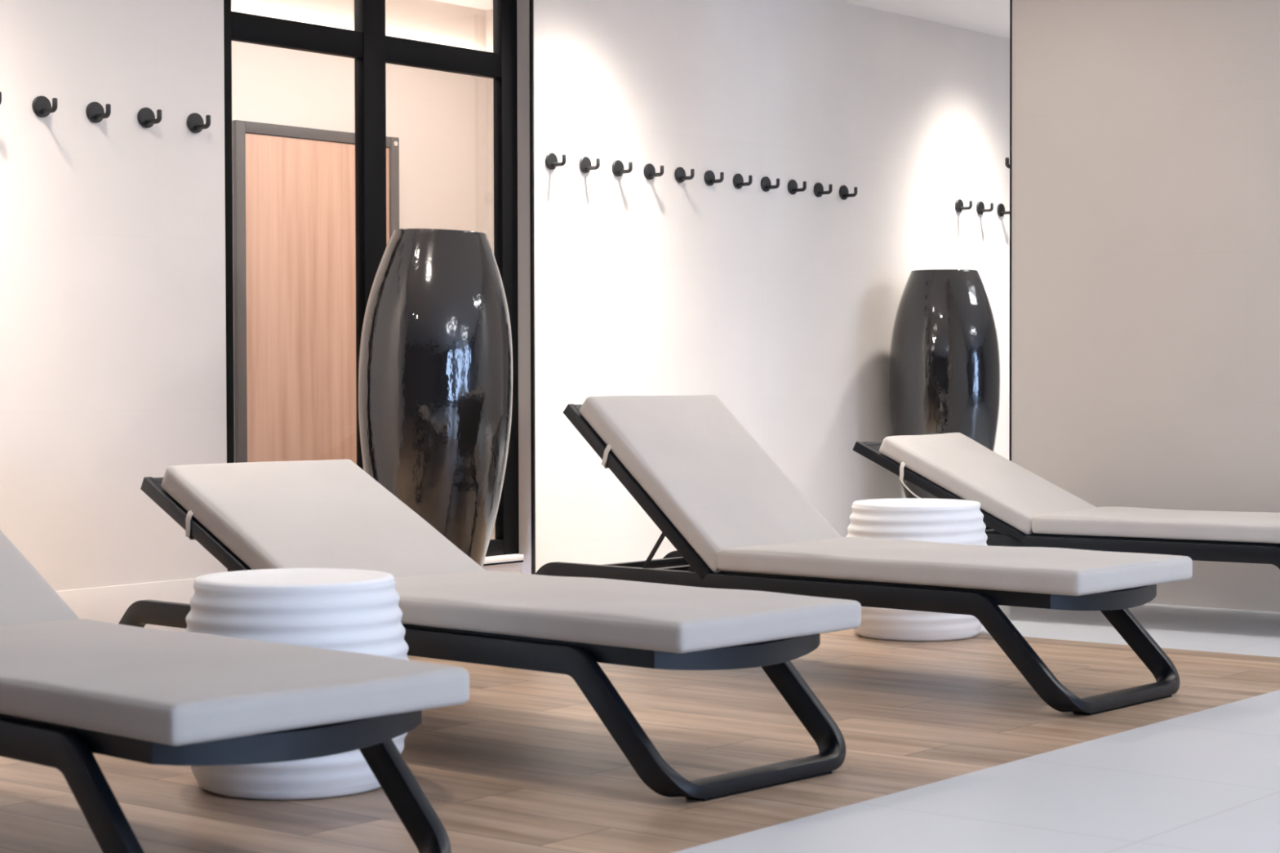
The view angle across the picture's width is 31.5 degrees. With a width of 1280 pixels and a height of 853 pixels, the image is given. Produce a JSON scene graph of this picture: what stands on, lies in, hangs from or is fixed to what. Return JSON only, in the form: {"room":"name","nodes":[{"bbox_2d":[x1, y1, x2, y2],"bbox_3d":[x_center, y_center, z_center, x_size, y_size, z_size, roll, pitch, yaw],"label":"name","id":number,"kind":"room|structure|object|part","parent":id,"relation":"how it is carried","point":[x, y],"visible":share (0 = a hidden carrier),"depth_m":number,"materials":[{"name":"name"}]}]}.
{"room":"spa","nodes":[
{"label":"spa","id":0,"kind":"room"},
{"bbox_2d":[231,0,486,462],"bbox_3d":[-2.439,-0.733,9.975,0.150,3.100,5.450,1,2,39],"label":"wall","id":1,"kind":"structure","parent":0,"point":[438,118],"depth_m":11.42,"materials":[{"name":"beige paint"}]},
{"bbox_2d":[232,120,399,464],"bbox_3d":[-1.540,-0.369,10.940,0.039,2.122,1.052,1,2,39],"label":"door","id":2,"kind":"structure","parent":1,"relation":"in","point":[295,249],"depth_m":10.81,"materials":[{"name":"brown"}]},
{"bbox_2d":[433,0,493,9],"bbox_3d":[-1.866,-2.166,9.376,1.756,0.108,5.600,1,2,39],"label":"ceiling","id":3,"kind":"structure","parent":0,"point":[481,4],"depth_m":11.62,"materials":[{"name":"white paint"}]},
{"bbox_2d":[485,8,494,539],"bbox_3d":[-0.125,-0.773,11.435,1.606,3.100,0.165,1,2,39],"label":"wall","id":4,"kind":"structure","parent":0,"point":[489,13],"depth_m":11.85,"materials":[{"name":"beige paint"}]},
{"bbox_2d":[0,0,1009,591],"bbox_3d":[-0.882,-0.653,9.068,0.200,2.977,19.000,1,2,39],"label":"wall","id":5,"kind":"structure","parent":0,"point":[780,306],"depth_m":9.74,"materials":[{"name":"paint"}]},
{"bbox_2d":[31,95,57,117],"bbox_3d":[-1.956,-1.061,7.509,0.084,0.071,0.071,1,2,39],"label":"wall hook","id":6,"kind":"object","parent":5,"relation":"attached to","point":[42,107],"visible":1,"depth_m":7.51,"materials":[{"name":"black metal"}]},
{"bbox_3d":[-1.952,-1.060,7.506,0.074,0.047,0.017,1,2,39],"label":"hook arm","id":7,"kind":"part","parent":6,"relation":"part of","materials":[{"name":"black metal"}]},
{"bbox_2d":[85,102,111,123],"bbox_3d":[-1.819,-1.065,7.677,0.084,0.071,0.071,1,2,39],"label":"wall hook","id":8,"kind":"object","parent":5,"relation":"attached to","point":[95,112],"visible":1,"depth_m":7.68,"materials":[{"name":"black metal"}]},
{"bbox_3d":[-1.815,-1.065,7.674,0.074,0.047,0.017,1,2,39],"label":"hook arm","id":9,"kind":"part","parent":8,"relation":"part of","materials":[{"name":"black metal"}]},
{"bbox_2d":[55,578,195,631],"bbox_3d":[-4.137,0.732,4.926,0.016,0.221,8.411,1,2,39],"label":"baseboard","id":10,"kind":"structure","parent":5,"relation":"attached to","point":[108,604],"depth_m":7.81,"materials":[{"name":"tile"}]},
{"bbox_2d":[137,107,161,128],"bbox_3d":[-1.683,-1.070,7.846,0.084,0.071,0.071,1,2,39],"label":"wall hook","id":11,"kind":"object","parent":5,"relation":"attached to","point":[145,116],"visible":1,"depth_m":7.85,"materials":[{"name":"black metal"}]},
{"bbox_3d":[-1.679,-1.069,7.843,0.074,0.047,0.017,1,2,39],"label":"hook arm","id":12,"kind":"part","parent":11,"relation":"part of","materials":[{"name":"black metal"}]},
{"bbox_2d":[186,112,210,133],"bbox_3d":[-1.546,-1.074,8.014,0.084,0.071,0.071,1,2,39],"label":"wall hook","id":13,"kind":"object","parent":5,"relation":"attached to","point":[195,123],"visible":1,"depth_m":8.02,"materials":[{"name":"black metal"}]},
{"bbox_3d":[-1.542,-1.073,8.011,0.074,0.047,0.017,1,2,39],"label":"hook arm","id":14,"kind":"part","parent":13,"relation":"part of","materials":[{"name":"black metal"}]},
{"bbox_2d":[223,0,524,571],"bbox_3d":[-1.053,-0.689,8.869,0.145,2.542,1.656,1,2,39],"label":"window frame","id":15,"kind":"structure","parent":5,"relation":"in","point":[370,47],"depth_m":8.86,"materials":[{"name":"black metal"}]},
{"bbox_3d":[-1.056,0.562,8.892,0.145,0.024,1.637,1,2,39],"label":"sill","id":16,"kind":"part","parent":15,"relation":"part of","materials":[{"name":"white stone"}]},
{"bbox_2d":[528,0,535,574],"bbox_3d":[-0.448,-0.625,9.451,0.014,2.700,0.011,1,2,39],"label":"trim","id":17,"kind":"structure","parent":5,"relation":"attached to","point":[531,2],"depth_m":9.45,"materials":[{"name":"black"}]},
{"bbox_2d":[545,152,566,169],"bbox_3d":[-0.343,-1.113,9.498,0.084,0.071,0.071,1,2,39],"label":"wall hook","id":18,"kind":"object","parent":5,"relation":"attached to","point":[551,159],"visible":1,"depth_m":9.50,"materials":[{"name":"black metal"}]},
{"bbox_3d":[-0.371,-1.113,9.521,0.012,0.071,0.071,1,2,39],"label":"mounting plate","id":19,"kind":"part","parent":18,"relation":"part of","materials":[{"name":"black metal"}]},
{"bbox_3d":[-0.339,-1.112,9.495,0.074,0.047,0.017,1,2,39],"label":"hook arm","id":20,"kind":"part","parent":18,"relation":"part of","materials":[{"name":"black metal"}]},
{"bbox_2d":[578,156,599,173],"bbox_3d":[-0.205,-1.117,9.669,0.084,0.071,0.071,1,2,39],"label":"wall hook","id":21,"kind":"object","parent":5,"relation":"attached to","point":[585,166],"visible":1,"depth_m":9.67,"materials":[{"name":"black metal"}]},
{"bbox_3d":[-0.233,-1.117,9.691,0.012,0.071,0.071,1,2,39],"label":"mounting plate","id":22,"kind":"part","parent":21,"relation":"part of","materials":[{"name":"black metal"}]},
{"bbox_3d":[-0.201,-1.116,9.665,0.074,0.047,0.017,1,2,39],"label":"hook arm","id":23,"kind":"part","parent":21,"relation":"part of","materials":[{"name":"black metal"}]},
{"bbox_2d":[612,160,632,176],"bbox_3d":[-0.067,-1.121,9.839,0.084,0.071,0.071,1,2,39],"label":"wall hook","id":24,"kind":"object","parent":5,"relation":"attached to","point":[618,170],"visible":1,"depth_m":9.84,"materials":[{"name":"black metal"}]},
{"bbox_3d":[-0.095,-1.122,9.861,0.012,0.071,0.071,1,2,39],"label":"mounting plate","id":25,"kind":"part","parent":24,"relation":"part of","materials":[{"name":"black metal"}]},
{"bbox_3d":[-0.063,-1.121,9.836,0.074,0.047,0.017,1,2,39],"label":"hook arm","id":26,"kind":"part","parent":24,"relation":"part of","materials":[{"name":"black metal"}]},
{"bbox_2d":[644,163,663,179],"bbox_3d":[0.071,-1.126,10.009,0.084,0.071,0.071,1,2,39],"label":"wall hook","id":27,"kind":"object","parent":5,"relation":"attached to","point":[650,173],"visible":1,"depth_m":10.01,"materials":[{"name":"black metal"}]},
{"bbox_3d":[0.043,-1.126,10.031,0.012,0.071,0.071,1,2,39],"label":"mounting plate","id":28,"kind":"part","parent":27,"relation":"part of","materials":[{"name":"black metal"}]},
{"bbox_3d":[0.075,-1.125,10.006,0.074,0.047,0.017,1,2,39],"label":"hook arm","id":29,"kind":"part","parent":27,"relation":"part of","materials":[{"name":"black metal"}]},
{"bbox_2d":[674,167,694,182],"bbox_3d":[0.209,-1.130,10.179,0.084,0.071,0.071,1,2,39],"label":"wall hook","id":30,"kind":"object","parent":5,"relation":"attached to","point":[680,176],"visible":1,"depth_m":10.18,"materials":[{"name":"black metal"}]},
{"bbox_3d":[0.181,-1.131,10.201,0.012,0.071,0.071,1,2,39],"label":"mounting plate","id":31,"kind":"part","parent":30,"relation":"part of","materials":[{"name":"black metal"}]},
{"bbox_3d":[0.213,-1.129,10.176,0.074,0.047,0.017,1,2,39],"label":"hook arm","id":32,"kind":"part","parent":30,"relation":"part of","materials":[{"name":"black metal"}]},
{"bbox_2d":[704,170,724,186],"bbox_3d":[0.347,-1.135,10.349,0.084,0.071,0.071,1,2,39],"label":"wall hook","id":33,"kind":"object","parent":5,"relation":"attached to","point":[709,176],"visible":1,"depth_m":10.35,"materials":[{"name":"black metal"}]},
{"bbox_3d":[0.319,-1.135,10.372,0.012,0.071,0.071,1,2,39],"label":"mounting plate","id":34,"kind":"part","parent":33,"relation":"part of","materials":[{"name":"black metal"}]},
{"bbox_3d":[0.351,-1.134,10.346,0.074,0.047,0.017,1,2,39],"label":"hook arm","id":35,"kind":"part","parent":33,"relation":"part of","materials":[{"name":"black metal"}]},
{"bbox_2d":[733,173,752,188],"bbox_3d":[0.485,-1.139,10.519,0.084,0.071,0.071,1,2,39],"label":"wall hook","id":36,"kind":"object","parent":5,"relation":"attached to","point":[738,180],"visible":1,"depth_m":10.52,"materials":[{"name":"black metal"}]},
{"bbox_3d":[0.457,-1.139,10.542,0.012,0.071,0.071,1,2,39],"label":"mounting plate","id":37,"kind":"part","parent":36,"relation":"part of","materials":[{"name":"black metal"}]},
{"bbox_3d":[0.488,-1.138,10.516,0.074,0.047,0.017,1,2,39],"label":"hook arm","id":38,"kind":"part","parent":36,"relation":"part of","materials":[{"name":"black metal"}]},
{"bbox_2d":[760,176,779,191],"bbox_3d":[0.623,-1.143,10.689,0.084,0.071,0.071,1,2,39],"label":"wall hook","id":39,"kind":"object","parent":5,"relation":"attached to","point":[766,184],"visible":1,"depth_m":10.69,"materials":[{"name":"black metal"}]},
{"bbox_3d":[0.595,-1.144,10.712,0.012,0.071,0.071,1,2,39],"label":"mounting plate","id":40,"kind":"part","parent":39,"relation":"part of","materials":[{"name":"black metal"}]},
{"bbox_3d":[0.626,-1.143,10.686,0.074,0.047,0.017,1,2,39],"label":"hook arm","id":41,"kind":"part","parent":39,"relation":"part of","materials":[{"name":"black metal"}]},
{"bbox_2d":[787,179,806,194],"bbox_3d":[0.760,-1.148,10.859,0.084,0.071,0.071,1,2,39],"label":"wall hook","id":42,"kind":"object","parent":5,"relation":"attached to","point":[793,188],"visible":1,"depth_m":10.86,"materials":[{"name":"black metal"}]},
{"bbox_3d":[0.732,-1.148,10.882,0.012,0.071,0.071,1,2,39],"label":"mounting plate","id":43,"kind":"part","parent":42,"relation":"part of","materials":[{"name":"black metal"}]},
{"bbox_3d":[0.764,-1.147,10.856,0.074,0.047,0.017,1,2,39],"label":"hook arm","id":44,"kind":"part","parent":42,"relation":"part of","materials":[{"name":"black metal"}]},
{"bbox_2d":[813,182,832,196],"bbox_3d":[0.898,-1.152,11.029,0.084,0.071,0.071,1,2,39],"label":"wall hook","id":45,"kind":"object","parent":5,"relation":"attached to","point":[819,191],"visible":1,"depth_m":11.03,"materials":[{"name":"black metal"}]},
{"bbox_3d":[0.870,-1.153,11.052,0.012,0.071,0.071,1,2,39],"label":"mounting plate","id":46,"kind":"part","parent":45,"relation":"part of","materials":[{"name":"black metal"}]},
{"bbox_3d":[0.902,-1.151,11.026,0.074,0.047,0.017,1,2,39],"label":"hook arm","id":47,"kind":"part","parent":45,"relation":"part of","materials":[{"name":"black metal"}]},
{"bbox_2d":[839,185,857,199],"bbox_3d":[1.036,-1.157,11.199,0.084,0.071,0.071,1,2,39],"label":"wall hook","id":48,"kind":"object","parent":5,"relation":"attached to","point":[844,193],"visible":1,"depth_m":11.20,"materials":[{"name":"black metal"}]},
{"bbox_3d":[1.008,-1.157,11.222,0.012,0.071,0.071,1,2,39],"label":"mounting plate","id":49,"kind":"part","parent":48,"relation":"part of","materials":[{"name":"black metal"}]},
{"bbox_3d":[1.040,-1.156,11.196,0.074,0.047,0.017,1,2,39],"label":"hook arm","id":50,"kind":"part","parent":48,"relation":"part of","materials":[{"name":"black metal"}]},
{"bbox_2d":[955,199,972,212],"bbox_3d":[1.727,-1.175,12.051,0.084,0.071,0.071,1,2,39],"label":"wall hook","id":51,"kind":"object","parent":5,"relation":"attached to","point":[959,206],"visible":1,"depth_m":12.05,"materials":[{"name":"black metal"}]},
{"bbox_3d":[1.699,-1.175,12.074,0.012,0.071,0.071,1,2,39],"label":"mounting plate","id":52,"kind":"part","parent":51,"relation":"part of","materials":[{"name":"black metal"}]},
{"bbox_3d":[1.731,-1.174,12.048,0.074,0.047,0.017,1,2,39],"label":"hook arm","id":53,"kind":"part","parent":51,"relation":"part of","materials":[{"name":"black metal"}]},
{"bbox_2d":[976,201,993,214],"bbox_3d":[1.865,-1.179,12.221,0.084,0.071,0.071,1,2,39],"label":"wall hook","id":54,"kind":"object","parent":5,"relation":"attached to","point":[980,209],"visible":1,"depth_m":12.22,"materials":[{"name":"black metal"}]},
{"bbox_3d":[1.837,-1.179,12.244,0.012,0.071,0.071,1,2,39],"label":"mounting plate","id":55,"kind":"part","parent":54,"relation":"part of","materials":[{"name":"black metal"}]},
{"bbox_3d":[1.869,-1.178,12.218,0.074,0.047,0.017,1,2,39],"label":"hook arm","id":56,"kind":"part","parent":54,"relation":"part of","materials":[{"name":"black metal"}]},
{"bbox_2d":[996,203,1009,216],"bbox_3d":[2.003,-1.183,12.392,0.084,0.071,0.071,1,2,39],"label":"wall hook","id":57,"kind":"object","parent":5,"relation":"attached to","point":[1001,211],"visible":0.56,"depth_m":12.40,"materials":[{"name":"black metal"}]},
{"bbox_3d":[1.975,-1.184,12.414,0.012,0.071,0.071,1,2,39],"label":"mounting plate","id":58,"kind":"part","parent":57,"relation":"part of","materials":[{"name":"black metal"}]},
{"bbox_3d":[2.007,-1.183,12.388,0.074,0.047,0.017,1,2,39],"label":"hook arm","id":59,"kind":"part","parent":57,"relation":"part of","materials":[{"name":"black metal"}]},
{"bbox_2d":[1004,157,1009,168],"bbox_3d":[1.606,-1.133,9.743,0.084,0.071,0.071,1,2,39],"label":"wall hook","id":60,"kind":"object","parent":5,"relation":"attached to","point":[1006,159],"visible":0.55,"depth_m":9.76,"materials":[{"name":"black metal"}]},
{"bbox_2d":[0,603,1279,852],"bbox_3d":[3.581,0.861,5.488,11.323,0.100,19.000,1,2,39],"label":"floor","id":61,"kind":"structure","parent":0,"point":[526,764],"depth_m":5.46,"materials":[{"name":"brown wood"}]},
{"bbox_2d":[0,529,469,852],"bbox_3d":[-1.371,0.476,4.733,2.284,0.728,0.678,1,2,43],"label":"sun lounger","id":62,"kind":"object","parent":61,"relation":"on","point":[73,688],"visible":1,"depth_m":4.04,"materials":[{"name":"grey fabric"}]},
{"bbox_3d":[-1.595,0.551,4.509,1.464,0.064,0.030,1,2,43],"label":"rail","id":63,"kind":"part","parent":62,"relation":"part of","materials":[{"name":"black metal"}]},
{"bbox_2d":[0,529,79,626],"bbox_3d":[-1.682,0.305,5.023,0.630,0.398,0.661,1,2,43],"label":"cushion","id":64,"kind":"object","parent":62,"relation":"on","point":[26,597],"depth_m":5.07,"materials":[{"name":"white fabric"}]},
{"bbox_3d":[-1.020,0.541,4.407,1.260,0.059,0.603,1,2,43],"label":"seat frame","id":65,"kind":"part","parent":62,"relation":"part of","materials":[{"name":"black paint"}]},
{"bbox_2d":[0,618,469,746],"bbox_3d":[-1.001,0.471,4.388,1.272,0.079,0.667,1,2,43],"label":"seat cushion","id":66,"kind":"object","parent":62,"relation":"on","point":[62,678],"depth_m":4.05,"materials":[{"name":"white fabric"}]},
{"bbox_3d":[-0.696,0.687,4.108,0.407,0.320,0.667,1,2,43],"label":"leg","id":67,"kind":"part","parent":62,"relation":"part of","materials":[{"name":"black paint"}]},
{"bbox_2d":[184,568,408,800],"bbox_3d":[-0.796,0.586,5.246,0.532,0.482,0.531,-1,2,-27],"label":"stool","id":68,"kind":"object","parent":61,"relation":"on","point":[344,610],"visible":0.46,"depth_m":5.05,"materials":[{"name":"white ceramic"}]},
{"bbox_2d":[358,228,512,568],"bbox_3d":[-0.734,0.025,8.183,0.550,1.463,0.554,1,2,39],"label":"vase","id":69,"kind":"object","parent":61,"relation":"on","point":[435,370],"visible":0.8,"depth_m":7.97,"materials":[{"name":"black ceramic"}]},
{"bbox_2d":[118,458,861,801],"bbox_3d":[-0.538,0.459,5.936,2.284,0.700,0.678,1,2,42],"label":"sun lounger","id":70,"kind":"object","parent":61,"relation":"on","point":[328,513],"visible":0.73,"depth_m":5.49,"materials":[{"name":"beige fabric"}]},
{"bbox_3d":[-1.238,0.629,6.568,0.402,0.320,0.667,1,2,42],"label":"leg","id":71,"kind":"part","parent":70,"relation":"part of","materials":[{"name":"black paint"}]},
{"bbox_3d":[-0.901,0.322,6.258,0.663,0.369,0.667,1,2,42],"label":"frame","id":72,"kind":"part","parent":70,"relation":"part of","materials":[{"name":"black paint"}]},
{"bbox_2d":[161,458,486,577],"bbox_3d":[-0.856,0.288,6.220,0.629,0.370,0.661,1,2,42],"label":"cushion","id":73,"kind":"object","parent":70,"relation":"on","point":[328,513],"depth_m":6.15,"materials":[{"name":"white fabric"}]},
{"bbox_3d":[-0.758,0.521,5.707,1.464,0.064,0.030,1,2,42],"label":"rail","id":74,"kind":"part","parent":70,"relation":"part of","materials":[{"name":"black paint"}]},
{"bbox_3d":[-0.180,0.510,5.616,1.260,0.059,0.603,1,2,42],"label":"seat frame","id":75,"kind":"part","parent":70,"relation":"part of","materials":[{"name":"black paint"}]},
{"bbox_2d":[394,571,861,653],"bbox_3d":[-0.161,0.441,5.597,1.272,0.078,0.667,1,2,42],"label":"seat cushion","id":76,"kind":"object","parent":70,"relation":"on","point":[572,615],"depth_m":5.31,"materials":[{"name":"white fabric"}]},
{"bbox_3d":[0.150,0.656,5.323,0.407,0.320,0.667,1,2,42],"label":"leg","id":77,"kind":"part","parent":70,"relation":"part of","materials":[{"name":"black paint"}]},
{"bbox_2d":[534,395,1192,715],"bbox_3d":[0.549,0.341,7.166,2.284,0.873,0.678,1,2,41],"label":"sun lounger","id":78,"kind":"object","parent":61,"relation":"on","point":[733,519],"visible":0.92,"depth_m":6.97,"materials":[{"name":"beige fabric"}]},
{"bbox_3d":[-0.160,0.597,7.790,0.402,0.320,0.667,1,2,41],"label":"leg","id":79,"kind":"part","parent":78,"relation":"part of","materials":[{"name":"black paint"}]},
{"bbox_3d":[0.199,0.197,7.467,0.615,0.545,0.667,1,2,41],"label":"frame","id":80,"kind":"part","parent":78,"relation":"part of","materials":[{"name":"black paint"}]},
{"bbox_2d":[579,395,841,573],"bbox_3d":[0.244,0.171,7.431,0.610,0.545,0.661,1,2,41],"label":"cushion","id":81,"kind":"object","parent":78,"relation":"on","point":[709,487],"depth_m":7.32,"materials":[{"name":"white fabric"}]},
{"bbox_3d":[0.333,0.489,6.936,1.464,0.064,0.030,1,2,41],"label":"rail","id":82,"kind":"part","parent":78,"relation":"part of","materials":[{"name":"black paint"}]},
{"bbox_3d":[0.911,0.478,6.854,1.260,0.059,0.603,1,2,41],"label":"seat frame","id":83,"kind":"part","parent":78,"relation":"part of","materials":[{"name":"black paint"}]},
{"bbox_2d":[717,537,1192,595],"bbox_3d":[0.931,0.409,6.835,1.272,0.077,0.667,1,2,41],"label":"seat cushion","id":84,"kind":"object","parent":78,"relation":"on","point":[881,565],"depth_m":6.61,"materials":[{"name":"white fabric"}]},
{"bbox_3d":[1.246,0.623,6.566,0.407,0.320,0.667,1,2,41],"label":"leg","id":85,"kind":"part","parent":78,"relation":"part of","materials":[{"name":"black paint"}]},
{"bbox_2d":[846,498,987,641],"bbox_3d":[0.998,0.511,8.185,0.531,0.482,0.532,0,1,-11],"label":"stool","id":86,"kind":"object","parent":61,"relation":"on","point":[947,521],"visible":0.45,"depth_m":7.98,"materials":[{"name":"white ceramic"}]},
{"bbox_2d":[889,269,999,498],"bbox_3d":[1.531,-0.055,11.427,0.549,1.457,0.554,1,2,39],"label":"vase","id":87,"kind":"object","parent":61,"relation":"on","point":[944,358],"visible":0.58,"depth_m":11.21,"materials":[{"name":"black ceramic"}]},
{"bbox_2d":[853,432,1279,569],"bbox_3d":[1.768,0.388,8.781,2.284,0.696,0.679,1,2,34],"label":"sun lounger","id":88,"kind":"object","parent":61,"relation":"on","point":[1020,508],"visible":0.87,"depth_m":8.63,"materials":[{"name":"beige fabric"}]},
{"bbox_3d":[1.334,0.245,9.072,0.736,0.377,0.667,1,2,34],"label":"frame","id":89,"kind":"part","parent":88,"relation":"part of","materials":[{"name":"black paint"}]},
{"bbox_3d":[1.341,0.240,9.068,0.682,0.333,0.611,1,2,34],"label":"panel","id":90,"kind":"part","parent":88,"relation":"part of","materials":[{"name":"black"}]},
{"bbox_2d":[879,432,1096,534],"bbox_3d":[1.398,0.217,9.032,0.667,0.366,0.661,1,2,34],"label":"cushion","id":91,"kind":"object","parent":88,"relation":"on","point":[1013,500],"depth_m":8.87,"materials":[{"name":"white fabric"}]},
{"bbox_3d":[1.582,0.448,8.525,1.464,0.064,0.030,1,2,34],"label":"rail","id":92,"kind":"part","parent":88,"relation":"part of","materials":[{"name":"black metal"}]},
{"bbox_3d":[2.166,0.435,8.513,1.260,0.059,0.603,1,2,34],"label":"seat frame","id":93,"kind":"part","parent":88,"relation":"part of","materials":[{"name":"black paint"}]},
{"bbox_2d":[1031,506,1279,543],"bbox_3d":[2.187,0.365,8.497,1.272,0.079,0.667,1,2,34],"label":"seat cushion","id":94,"kind":"object","parent":88,"relation":"on","point":[1072,525],"depth_m":8.38,"materials":[{"name":"white fabric"}]},
{"bbox_3d":[2.533,0.580,8.267,0.407,0.320,0.667,1,2,34],"label":"leg","id":95,"kind":"part","parent":88,"relation":"part of","materials":[{"name":"black paint"}]},
{"bbox_2d":[838,0,1009,38],"bbox_3d":[3.656,-2.024,5.353,11.513,0.120,19.000,1,2,39],"label":"ceiling","id":96,"kind":"structure","parent":0,"point":[992,17],"depth_m":11.53,"materials":[{"name":"white paint"}]},
{"bbox_2d":[1011,0,1279,612],"bbox_3d":[5.477,-0.610,6.634,9.859,2.977,0.220,1,2,39],"label":"wall","id":97,"kind":"structure","parent":0,"point":[1145,162],"depth_m":9.23,"materials":[{"name":"paint"}]},
{"bbox_2d":[1008,0,1012,461],"bbox_3d":[1.579,-0.673,9.655,0.008,2.777,0.014,1,2,39],"label":"trim","id":98,"kind":"structure","parent":97,"relation":"attached to","point":[1011,1],"depth_m":9.64,"materials":[{"name":"black"}]}
]}

